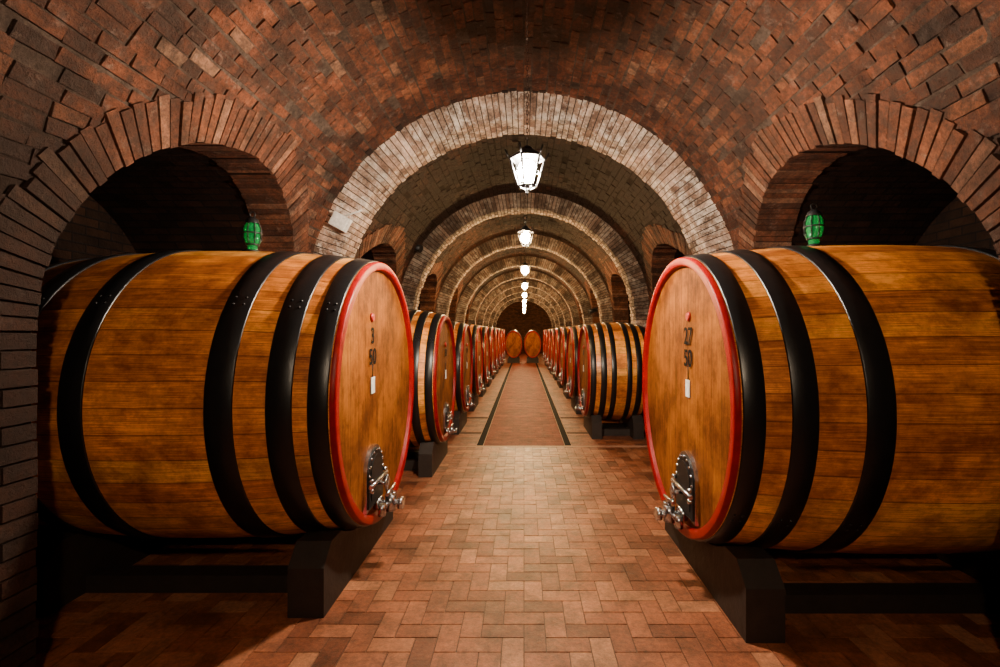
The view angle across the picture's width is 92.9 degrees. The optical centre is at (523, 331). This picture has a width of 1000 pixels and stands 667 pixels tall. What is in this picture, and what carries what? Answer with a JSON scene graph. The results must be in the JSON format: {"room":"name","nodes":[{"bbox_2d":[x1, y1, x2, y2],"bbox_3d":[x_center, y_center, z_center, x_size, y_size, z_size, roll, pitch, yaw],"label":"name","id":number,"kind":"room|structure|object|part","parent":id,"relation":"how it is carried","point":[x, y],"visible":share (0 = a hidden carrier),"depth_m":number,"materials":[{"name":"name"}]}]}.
{"room":"wine cellar","nodes":[
{"label":"wine cellar","id":0,"kind":"room"},
{"bbox_2d":[0,92,484,666],"bbox_3d":[-2.487,0.045,14.268,1.725,2.923,37.876,0,0,0],"label":"wall","id":1,"kind":"structure","parent":0,"point":[168,177],"depth_m":2.57,"materials":[{"name":"brick"}]},
{"bbox_2d":[0,0,999,310],"bbox_3d":[0.000,-1.225,14.313,4.140,2.090,37.786,0,0,0],"label":"ceiling","id":2,"kind":"structure","parent":0,"point":[341,78],"depth_m":3.12,"materials":[{"name":"brick"}]},
{"bbox_2d":[521,291,527,299],"bbox_3d":[0.020,-1.663,15.700,0.280,1.198,0.271,0,0,0],"label":"hanging lantern","id":3,"kind":"object","parent":2,"relation":"hanging from","point":[524,293],"visible":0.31,"depth_m":15.66,"materials":[{"name":"glass"}]},
{"bbox_2d":[518,217,531,276],"bbox_3d":[0.020,-1.663,9.300,0.280,1.198,0.271,0,0,0],"label":"hanging lantern","id":4,"kind":"object","parent":2,"relation":"hanging from","point":[524,265],"visible":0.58,"depth_m":9.27,"materials":[{"name":"glass"}]},
{"bbox_3d":[0.020,-1.237,9.300,0.280,0.346,0.271,0,0,0],"label":"frame","id":5,"kind":"part","parent":4,"relation":"part of","materials":[{"name":"metal"}]},
{"bbox_3d":[0.020,-1.210,9.300,0.132,0.158,0.129,0,0,0],"label":"bulb","id":6,"kind":"part","parent":4,"relation":"part of","materials":[{"name":"white glass"}]},
{"bbox_2d":[515,194,535,248],"bbox_3d":[0.020,-1.663,6.100,0.280,1.198,0.271,0,0,0],"label":"hanging lantern","id":7,"kind":"object","parent":2,"relation":"hanging from","point":[525,230],"visible":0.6,"depth_m":6.07,"materials":[{"name":"glass"}]},
{"bbox_3d":[0.020,-1.237,6.100,0.280,0.346,0.271,0,0,0],"label":"frame","id":8,"kind":"part","parent":7,"relation":"part of","materials":[{"name":"metal"}]},
{"bbox_3d":[0.020,-1.210,6.100,0.124,0.149,0.121,0,0,0],"label":"bulb","id":9,"kind":"part","parent":7,"relation":"part of","materials":[{"name":"white glass"}]},
{"bbox_2d":[521,247,529,290],"bbox_3d":[0.020,-1.663,12.500,0.280,1.198,0.271,0,0,0],"label":"hanging lantern","id":10,"kind":"object","parent":2,"relation":"hanging from","point":[524,283],"visible":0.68,"depth_m":12.46,"materials":[{"name":"glass"}]},
{"bbox_3d":[0.020,-1.237,12.500,0.280,0.346,0.271,0,0,0],"label":"frame","id":11,"kind":"part","parent":10,"relation":"part of","materials":[{"name":"metal"}]},
{"bbox_2d":[504,0,549,195],"bbox_3d":[0.020,-1.555,2.900,0.280,1.441,0.271,0,0,0],"label":"hanging lantern","id":12,"kind":"object","parent":2,"relation":"hanging from","point":[526,157],"visible":1,"depth_m":2.88,"materials":[{"name":"glass"}]},
{"bbox_3d":[0.020,-1.007,2.900,0.280,0.346,0.271,0,0,0],"label":"frame","id":13,"kind":"part","parent":12,"relation":"part of","materials":[{"name":"metal"}]},
{"bbox_3d":[0.020,-0.980,2.900,0.116,0.139,0.113,0,0,0],"label":"bulb","id":14,"kind":"part","parent":12,"relation":"part of","materials":[{"name":"white glass"}]},
{"bbox_3d":[0.020,-1.716,2.900,0.100,1.118,0.100,0,0,0],"label":"chain","id":15,"kind":"part","parent":12,"relation":"part of","materials":[{"name":"metal"}]},
{"bbox_2d":[33,354,999,666],"bbox_3d":[0.000,1.504,14.284,6.800,0.011,37.668,0,0,0],"label":"floor","id":16,"kind":"structure","parent":0,"point":[535,540],"depth_m":2.71,"materials":[{"name":"brick"}]},
{"bbox_2d":[32,512,392,617],"bbox_3d":[-1.880,1.320,3.150,1.660,0.360,1.320,0,0,0],"label":"cradle","id":17,"kind":"object","parent":16,"relation":"on","point":[70,565],"visible":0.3,"depth_m":2.73,"materials":[{"name":"black wood"}]},
{"bbox_2d":[31,250,413,538],"bbox_3d":[-1.821,0.380,3.150,2.101,1.823,1.823,0,0,0],"label":"wine barrel","id":18,"kind":"object","parent":17,"relation":"on","point":[182,393],"visible":0.93,"depth_m":2.37,"materials":[{"name":"brown wood"}]},
{"bbox_2d":[242,211,262,250],"bbox_3d":[-1.800,-0.664,3.150,0.120,0.272,0.120,0,0,0],"label":"glass lantern","id":19,"kind":"object","parent":18,"relation":"on","point":[252,230],"visible":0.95,"depth_m":3.12,"materials":[{"name":"green glass"}]},
{"bbox_3d":[-1.800,-0.625,3.150,0.100,0.195,0.100,0,0,0],"label":"glass","id":20,"kind":"part","parent":19,"relation":"part of","materials":[{"name":"green glass"}]},
{"bbox_3d":[-0.893,0.885,2.950,0.106,0.370,0.326,0,0,0],"label":"manhole door","id":21,"kind":"part","parent":18,"relation":"part of","materials":[{"name":"metal"}]},
{"bbox_2d":[373,482,404,516],"bbox_3d":[-0.870,1.060,3.030,0.201,0.151,0.232,0,0,-40],"label":"tap","id":22,"kind":"object","parent":18,"relation":"on","point":[381,506],"depth_m":3.00,"materials":[{"name":"metal"}]},
{"bbox_2d":[403,439,447,476],"bbox_3d":[-1.310,1.330,5.400,0.720,0.340,1.000,0,0,0],"label":"cradle","id":23,"kind":"object","parent":16,"relation":"on","point":[426,460],"visible":0.3,"depth_m":5.04,"materials":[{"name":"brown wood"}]},
{"bbox_2d":[408,310,456,447],"bbox_3d":[-1.268,0.520,5.400,1.006,1.545,1.545,0,0,0],"label":"wine barrel","id":24,"kind":"object","parent":23,"relation":"on","point":[434,352],"visible":0.52,"depth_m":4.91,"materials":[{"name":"brown wood"}]},
{"bbox_3d":[-0.853,0.941,5.400,0.086,0.278,0.245,0,0,0],"label":"manhole door","id":25,"kind":"part","parent":24,"relation":"part of","materials":[{"name":"metal"}]},
{"bbox_2d":[444,423,456,434],"bbox_3d":[-0.835,1.099,5.400,0.141,0.106,0.162,0,0,-40],"label":"tap","id":26,"kind":"object","parent":24,"relation":"on","point":[447,431],"depth_m":5.38,"materials":[{"name":"metal"}]},
{"bbox_2d":[450,411,466,434],"bbox_3d":[-1.310,1.337,7.420,0.720,0.326,0.960,0,0,0],"label":"cradle","id":27,"kind":"object","parent":16,"relation":"on","point":[459,419],"visible":0.23,"depth_m":7.00,"materials":[{"name":"brown wood"}]},
{"bbox_2d":[451,321,474,412],"bbox_3d":[-1.268,0.559,7.420,1.006,1.484,1.484,0,0,0],"label":"wine barrel","id":28,"kind":"object","parent":27,"relation":"on","point":[462,336],"visible":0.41,"depth_m":7.10,"materials":[{"name":"brown wood"}]},
{"bbox_3d":[-0.853,0.964,7.420,0.086,0.266,0.235,0,0,0],"label":"manhole door","id":29,"kind":"part","parent":28,"relation":"part of","materials":[{"name":"metal"}]},
{"bbox_2d":[466,400,474,406],"bbox_3d":[-0.835,1.115,7.420,0.138,0.101,0.154,0,0,-41],"label":"tap","id":30,"kind":"object","parent":28,"relation":"on","point":[471,404],"depth_m":7.40,"materials":[{"name":"metal"}]},
{"bbox_2d":[468,393,478,410],"bbox_3d":[-1.310,1.337,9.440,0.720,0.326,0.960,0,0,0],"label":"cradle","id":31,"kind":"object","parent":16,"relation":"on","point":[475,399],"visible":0.12,"depth_m":9.12,"materials":[{"name":"brown wood"}]},
{"bbox_2d":[467,323,485,395],"bbox_3d":[-1.268,0.559,9.440,1.006,1.484,1.484,0,0,0],"label":"wine barrel","id":32,"kind":"object","parent":31,"relation":"on","point":[476,332],"visible":0.33,"depth_m":9.15,"materials":[{"name":"brown wood"}]},
{"bbox_3d":[-0.853,0.964,9.440,0.086,0.266,0.235,0,0,0],"label":"manhole door","id":33,"kind":"part","parent":32,"relation":"part of","materials":[{"name":"metal"}]},
{"bbox_2d":[479,383,485,396],"bbox_3d":[-1.310,1.337,11.460,0.720,0.326,0.960,0,0,0],"label":"cradle","id":34,"kind":"object","parent":16,"relation":"on","point":[482,393],"visible":0.09,"depth_m":11.14,"materials":[{"name":"brown wood"}]},
{"bbox_2d":[478,325,491,383],"bbox_3d":[-1.268,0.559,11.460,1.006,1.484,1.484,0,0,0],"label":"wine barrel","id":35,"kind":"object","parent":34,"relation":"on","point":[485,331],"visible":0.24,"depth_m":11.26,"materials":[{"name":"brown wood"}]},
{"bbox_2d":[486,374,491,386],"bbox_3d":[-1.310,1.337,13.480,0.720,0.326,0.960,0,0,0],"label":"cradle","id":36,"kind":"object","parent":16,"relation":"on","point":[488,384],"visible":0.09,"depth_m":13.08,"materials":[{"name":"brown wood"}]},
{"bbox_2d":[486,326,496,375],"bbox_3d":[-1.268,0.559,13.480,1.006,1.484,1.484,0,0,0],"label":"wine barrel","id":37,"kind":"object","parent":36,"relation":"on","point":[491,330],"visible":0.25,"depth_m":13.37,"materials":[{"name":"brown wood"}]},
{"bbox_2d":[508,357,519,362],"bbox_3d":[-0.500,1.344,23.208,0.580,0.313,0.504,0,0,0],"label":"cradle","id":38,"kind":"object","parent":16,"relation":"on","point":[510,360],"visible":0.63,"depth_m":22.95,"materials":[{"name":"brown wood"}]},
{"bbox_2d":[505,330,522,357],"bbox_3d":[-0.500,0.600,23.215,0.896,1.422,0.631,0,0,0],"label":"wine barrel","id":39,"kind":"object","parent":38,"relation":"on","point":[513,340],"visible":0.94,"depth_m":22.92,"materials":[{"name":"brown wood"}]},
{"bbox_2d":[313,91,733,257],"bbox_3d":[0.000,-0.390,4.608,4.160,3.780,0.356,0,0,0],"label":"brick arch","id":40,"kind":"object","parent":16,"relation":"on","point":[585,122],"visible":0.59,"depth_m":4.45,"materials":[{"name":"beige brick"}]},
{"bbox_2d":[328,210,361,232],"bbox_3d":[-1.654,-1.029,4.396,0.304,0.214,0.057,0,0,0],"label":"junction box","id":41,"kind":"object","parent":40,"relation":"attached to","point":[340,221],"visible":1,"depth_m":4.37,"materials":[{"name":"grey plastic"}]},
{"bbox_2d":[468,270,579,325],"bbox_3d":[0.000,-0.390,17.408,4.160,3.780,0.356,0,0,0],"label":"brick arch","id":42,"kind":"object","parent":16,"relation":"on","point":[552,282],"visible":0.52,"depth_m":17.24,"materials":[{"name":"brown brick"}]},
{"bbox_2d":[477,280,570,326],"bbox_3d":[0.000,-0.390,20.608,4.160,3.780,0.356,0,0,0],"label":"brick arch","id":43,"kind":"object","parent":16,"relation":"on","point":[517,283],"visible":0.47,"depth_m":20.45,"materials":[{"name":"brown brick"}]},
{"bbox_2d":[483,287,564,327],"bbox_3d":[0.000,-0.390,23.808,4.160,3.780,0.356,0,0,0],"label":"brick arch","id":44,"kind":"object","parent":16,"relation":"on","point":[538,292],"visible":0.56,"depth_m":23.64,"materials":[{"name":"brown brick"}]},
{"bbox_2d":[488,293,559,327],"bbox_3d":[0.000,-0.390,27.008,4.160,3.780,0.356,0,0,0],"label":"brick arch","id":45,"kind":"object","parent":16,"relation":"on","point":[500,304],"visible":0.42,"depth_m":26.84,"materials":[{"name":"brown brick"}]},
{"bbox_2d":[436,234,612,322],"bbox_3d":[0.000,-0.390,11.008,4.160,3.780,0.356,0,0,0],"label":"brick arch","id":46,"kind":"object","parent":16,"relation":"on","point":[473,257],"visible":0.53,"depth_m":10.85,"materials":[{"name":"brown brick"}]},
{"bbox_2d":[588,308,597,314],"bbox_3d":[1.570,-0.470,10.762,0.284,0.155,0.157,0,0,-21],"label":"spotlight fixture","id":47,"kind":"object","parent":46,"relation":"attached to","point":[593,310],"visible":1,"depth_m":10.69,"materials":[{"name":"metal"}]},
{"bbox_2d":[456,256,592,324],"bbox_3d":[0.000,-0.390,14.208,4.160,3.780,0.356,0,0,0],"label":"brick arch","id":48,"kind":"object","parent":16,"relation":"on","point":[507,263],"visible":0.52,"depth_m":14.04,"materials":[{"name":"brown brick"}]},
{"bbox_2d":[493,297,555,328],"bbox_3d":[0.000,-0.390,30.208,4.160,3.780,0.356,0,0,0],"label":"brick arch","id":49,"kind":"object","parent":16,"relation":"on","point":[537,302],"visible":0.48,"depth_m":30.04,"materials":[{"name":"brown brick"}]},
{"bbox_2d":[401,192,648,424],"bbox_3d":[0.000,-0.390,7.808,4.160,3.780,0.356,0,0,0],"label":"brick arch","id":50,"kind":"object","parent":16,"relation":"on","point":[630,271],"visible":0.61,"depth_m":7.65,"materials":[{"name":"brown brick"}]},
{"bbox_2d":[414,244,422,252],"bbox_3d":[-1.730,-1.330,7.542,0.284,0.155,0.157,0,0,21],"label":"spotlight fixture","id":51,"kind":"object","parent":50,"relation":"attached to","point":[419,248],"visible":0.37,"depth_m":7.45,"materials":[{"name":"metal"}]},
{"bbox_2d":[527,357,538,362],"bbox_3d":[0.420,1.344,23.208,0.580,0.313,0.504,0,0,0],"label":"cradle","id":52,"kind":"object","parent":16,"relation":"on","point":[529,360],"visible":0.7,"depth_m":22.95,"materials":[{"name":"brown wood"}]},
{"bbox_2d":[523,330,541,357],"bbox_3d":[0.420,0.600,23.215,0.896,1.422,0.631,0,0,0],"label":"wine barrel","id":53,"kind":"object","parent":52,"relation":"on","point":[532,343],"visible":0.97,"depth_m":22.92,"materials":[{"name":"brown wood"}]},
{"bbox_2d":[557,376,562,387],"bbox_3d":[1.310,1.340,13.160,0.720,0.320,0.940,0,0,0],"label":"cradle","id":54,"kind":"object","parent":16,"relation":"on","point":[558,383],"visible":0.08,"depth_m":12.71,"materials":[{"name":"brown wood"}]},
{"bbox_2d":[552,327,563,377],"bbox_3d":[1.268,0.579,13.160,1.006,1.453,1.453,0,0,0],"label":"wine barrel","id":55,"kind":"object","parent":54,"relation":"on","point":[557,331],"visible":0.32,"depth_m":13.04,"materials":[{"name":"brown wood"}]},
{"bbox_2d":[563,385,570,398],"bbox_3d":[1.310,1.340,11.140,0.720,0.320,0.940,0,0,0],"label":"cradle","id":56,"kind":"object","parent":16,"relation":"on","point":[566,395],"visible":0.09,"depth_m":10.88,"materials":[{"name":"brown wood"}]},
{"bbox_2d":[557,326,572,385],"bbox_3d":[1.268,0.579,11.140,1.006,1.453,1.453,0,0,0],"label":"wine barrel","id":57,"kind":"object","parent":56,"relation":"on","point":[564,331],"visible":0.24,"depth_m":10.93,"materials":[{"name":"brown wood"}]},
{"bbox_2d":[571,396,581,413],"bbox_3d":[1.310,1.340,9.120,0.720,0.320,0.940,0,0,0],"label":"cradle","id":58,"kind":"object","parent":16,"relation":"on","point":[574,401],"visible":0.13,"depth_m":8.76,"materials":[{"name":"brown wood"}]},
{"bbox_2d":[564,324,588,397],"bbox_3d":[1.268,0.579,9.120,1.006,1.453,1.453,0,0,0],"label":"wine barrel","id":59,"kind":"object","parent":58,"relation":"on","point":[573,332],"visible":0.31,"depth_m":8.84,"materials":[{"name":"brown wood"}]},
{"bbox_3d":[0.853,0.975,9.120,0.086,0.261,0.230,0,0,0],"label":"manhole door","id":60,"kind":"part","parent":59,"relation":"part of","materials":[{"name":"metal"}]},
{"bbox_2d":[584,415,643,438],"bbox_3d":[1.310,1.340,7.100,0.720,0.320,0.940,0,0,0],"label":"cradle","id":61,"kind":"object","parent":16,"relation":"on","point":[633,427],"visible":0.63,"depth_m":6.76,"materials":[{"name":"brown wood"}]},
{"bbox_2d":[575,322,645,419],"bbox_3d":[1.268,0.579,7.100,1.006,1.453,1.453,0,0,0],"label":"wine barrel","id":62,"kind":"object","parent":61,"relation":"on","point":[610,355],"visible":0.92,"depth_m":6.50,"materials":[{"name":"brown wood"}]},
{"bbox_2d":[575,404,583,410],"bbox_3d":[0.835,1.123,7.100,0.137,0.099,0.150,0,0,-41],"label":"tap","id":63,"kind":"object","parent":62,"relation":"on","point":[578,408],"depth_m":7.08,"materials":[{"name":"metal"}]},
{"bbox_3d":[0.853,0.975,7.100,0.086,0.261,0.230,0,0,0],"label":"manhole door","id":64,"kind":"part","parent":62,"relation":"part of","materials":[{"name":"metal"}]},
{"bbox_2d":[665,523,999,642],"bbox_3d":[2.000,1.320,2.950,1.860,0.360,1.320,0,0,0],"label":"cradle","id":65,"kind":"object","parent":16,"relation":"on","point":[746,582],"visible":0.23,"depth_m":2.53,"materials":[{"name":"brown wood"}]},
{"bbox_2d":[642,245,999,553],"bbox_3d":[1.966,0.380,2.950,2.351,1.810,1.810,0,0,0],"label":"wine barrel","id":66,"kind":"object","parent":65,"relation":"on","point":[797,398],"visible":1,"depth_m":2.19,"materials":[{"name":"brown wood"}]},
{"bbox_2d":[654,494,687,529],"bbox_3d":[0.890,1.060,2.848,0.201,0.151,0.232,0,0,-40],"label":"tap","id":67,"kind":"object","parent":66,"relation":"on","point":[679,516],"depth_m":2.82,"materials":[{"name":"metal"}]},
{"bbox_3d":[0.913,0.885,2.780,0.106,0.370,0.326,0,0,0],"label":"manhole door","id":68,"kind":"part","parent":66,"relation":"part of","materials":[{"name":"metal"}]},
{"bbox_2d":[803,203,824,245],"bbox_3d":[1.800,-0.664,2.950,0.120,0.272,0.120,0,0,0],"label":"glass lantern","id":69,"kind":"object","parent":66,"relation":"on","point":[814,222],"visible":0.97,"depth_m":2.92,"materials":[{"name":"green glass"}]},
{"bbox_3d":[1.800,-0.625,2.950,0.100,0.195,0.100,0,0,0],"label":"glass","id":70,"kind":"part","parent":69,"relation":"part of","materials":[{"name":"green glass"}]},
{"bbox_3d":[-1.310,1.337,15.500,0.720,0.326,0.960,0,0,0],"label":"cradle","id":71,"kind":"object","parent":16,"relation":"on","visible":0},
{"bbox_2d":[492,327,500,370],"bbox_3d":[-1.268,0.559,15.500,1.006,1.484,1.484,0,0,0],"label":"wine barrel","id":72,"kind":"object","parent":71,"relation":"on","point":[495,329],"visible":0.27,"depth_m":15.39,"materials":[{"name":"brown wood"}]},
{"bbox_3d":[1.310,1.340,15.180,0.720,0.320,0.940,0,0,0],"label":"cradle","id":73,"kind":"object","parent":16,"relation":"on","visible":0},
{"bbox_2d":[548,327,561,370],"bbox_3d":[1.268,0.579,15.180,1.006,1.453,1.453,0,0,0],"label":"wine barrel","id":74,"kind":"object","parent":73,"relation":"on","point":[551,362],"visible":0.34,"depth_m":15.02,"materials":[{"name":"brown wood"}]},
{"bbox_3d":[1.310,1.340,17.200,0.720,0.320,0.940,0,0,0],"label":"cradle","id":75,"kind":"object","parent":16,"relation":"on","visible":0},
{"bbox_2d":[545,328,555,366],"bbox_3d":[1.268,0.579,17.200,1.006,1.453,1.453,0,0,0],"label":"wine barrel","id":76,"kind":"object","parent":75,"relation":"on","point":[549,330],"visible":0.19,"depth_m":17.11,"materials":[{"name":"brown wood"}]},
{"bbox_3d":[-1.310,1.337,17.520,0.720,0.326,0.960,0,0,0],"label":"cradle","id":77,"kind":"object","parent":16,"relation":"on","visible":0},
{"bbox_2d":[494,327,502,365],"bbox_3d":[-1.268,0.559,17.520,1.006,1.484,1.484,0,0,0],"label":"wine barrel","id":78,"kind":"object","parent":77,"relation":"on","point":[499,330],"visible":0.23,"depth_m":17.08,"materials":[{"name":"brown wood"}]},
{"bbox_3d":[-1.310,1.337,21.560,0.720,0.326,0.960,0,0,0],"label":"cradle","id":79,"kind":"object","parent":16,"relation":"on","visible":0},
{"bbox_2d":[503,329,505,358],"bbox_3d":[-1.268,0.559,21.560,1.006,1.484,1.484,0,0,0],"label":"wine barrel","id":80,"kind":"object","parent":79,"relation":"on","point":[504,353],"visible":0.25,"depth_m":21.44,"materials":[{"name":"brown wood"}]},
{"bbox_3d":[1.310,1.340,19.220,0.720,0.320,0.940,0,0,0],"label":"cradle","id":81,"kind":"object","parent":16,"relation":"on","visible":0},
{"bbox_2d":[543,329,548,362],"bbox_3d":[1.268,0.579,19.220,1.006,1.453,1.453,0,0,0],"label":"wine barrel","id":82,"kind":"object","parent":81,"relation":"on","point":[546,331],"visible":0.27,"depth_m":19.13,"materials":[{"name":"brown wood"}]},
{"bbox_3d":[1.310,1.340,21.240,0.720,0.320,0.940,0,0,0],"label":"cradle","id":83,"kind":"object","parent":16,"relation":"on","visible":0},
{"bbox_2d":[541,330,544,359],"bbox_3d":[1.268,0.579,21.240,1.006,1.453,1.453,0,0,0],"label":"wine barrel","id":84,"kind":"object","parent":83,"relation":"on","point":[543,354],"visible":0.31,"depth_m":21.14,"materials":[{"name":"brown wood"}]},
{"bbox_3d":[-1.310,1.337,19.540,0.720,0.326,0.960,0,0,0],"label":"cradle","id":85,"kind":"object","parent":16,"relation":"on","visible":0},
{"bbox_2d":[499,328,504,361],"bbox_3d":[-1.268,0.559,19.540,1.006,1.484,1.484,0,0,0],"label":"wine barrel","id":86,"kind":"object","parent":85,"relation":"on","point":[502,339],"visible":0.23,"depth_m":19.42,"materials":[{"name":"brown wood"}]},
{"bbox_2d":[496,301,551,353],"bbox_3d":[0.000,-0.500,32.980,4.600,4.000,0.001,0,0,0],"label":"wall","id":87,"kind":"structure","parent":0,"point":[512,317],"depth_m":32.98,"materials":[{"name":"brick"}]},
{"bbox_2d":[564,93,999,325],"bbox_3d":[2.488,0.044,14.267,1.725,2.927,37.873,0,0,0],"label":"wall","id":88,"kind":"structure","parent":0,"point":[877,171],"depth_m":3.49,"materials":[{"name":"brick"}]}
]}

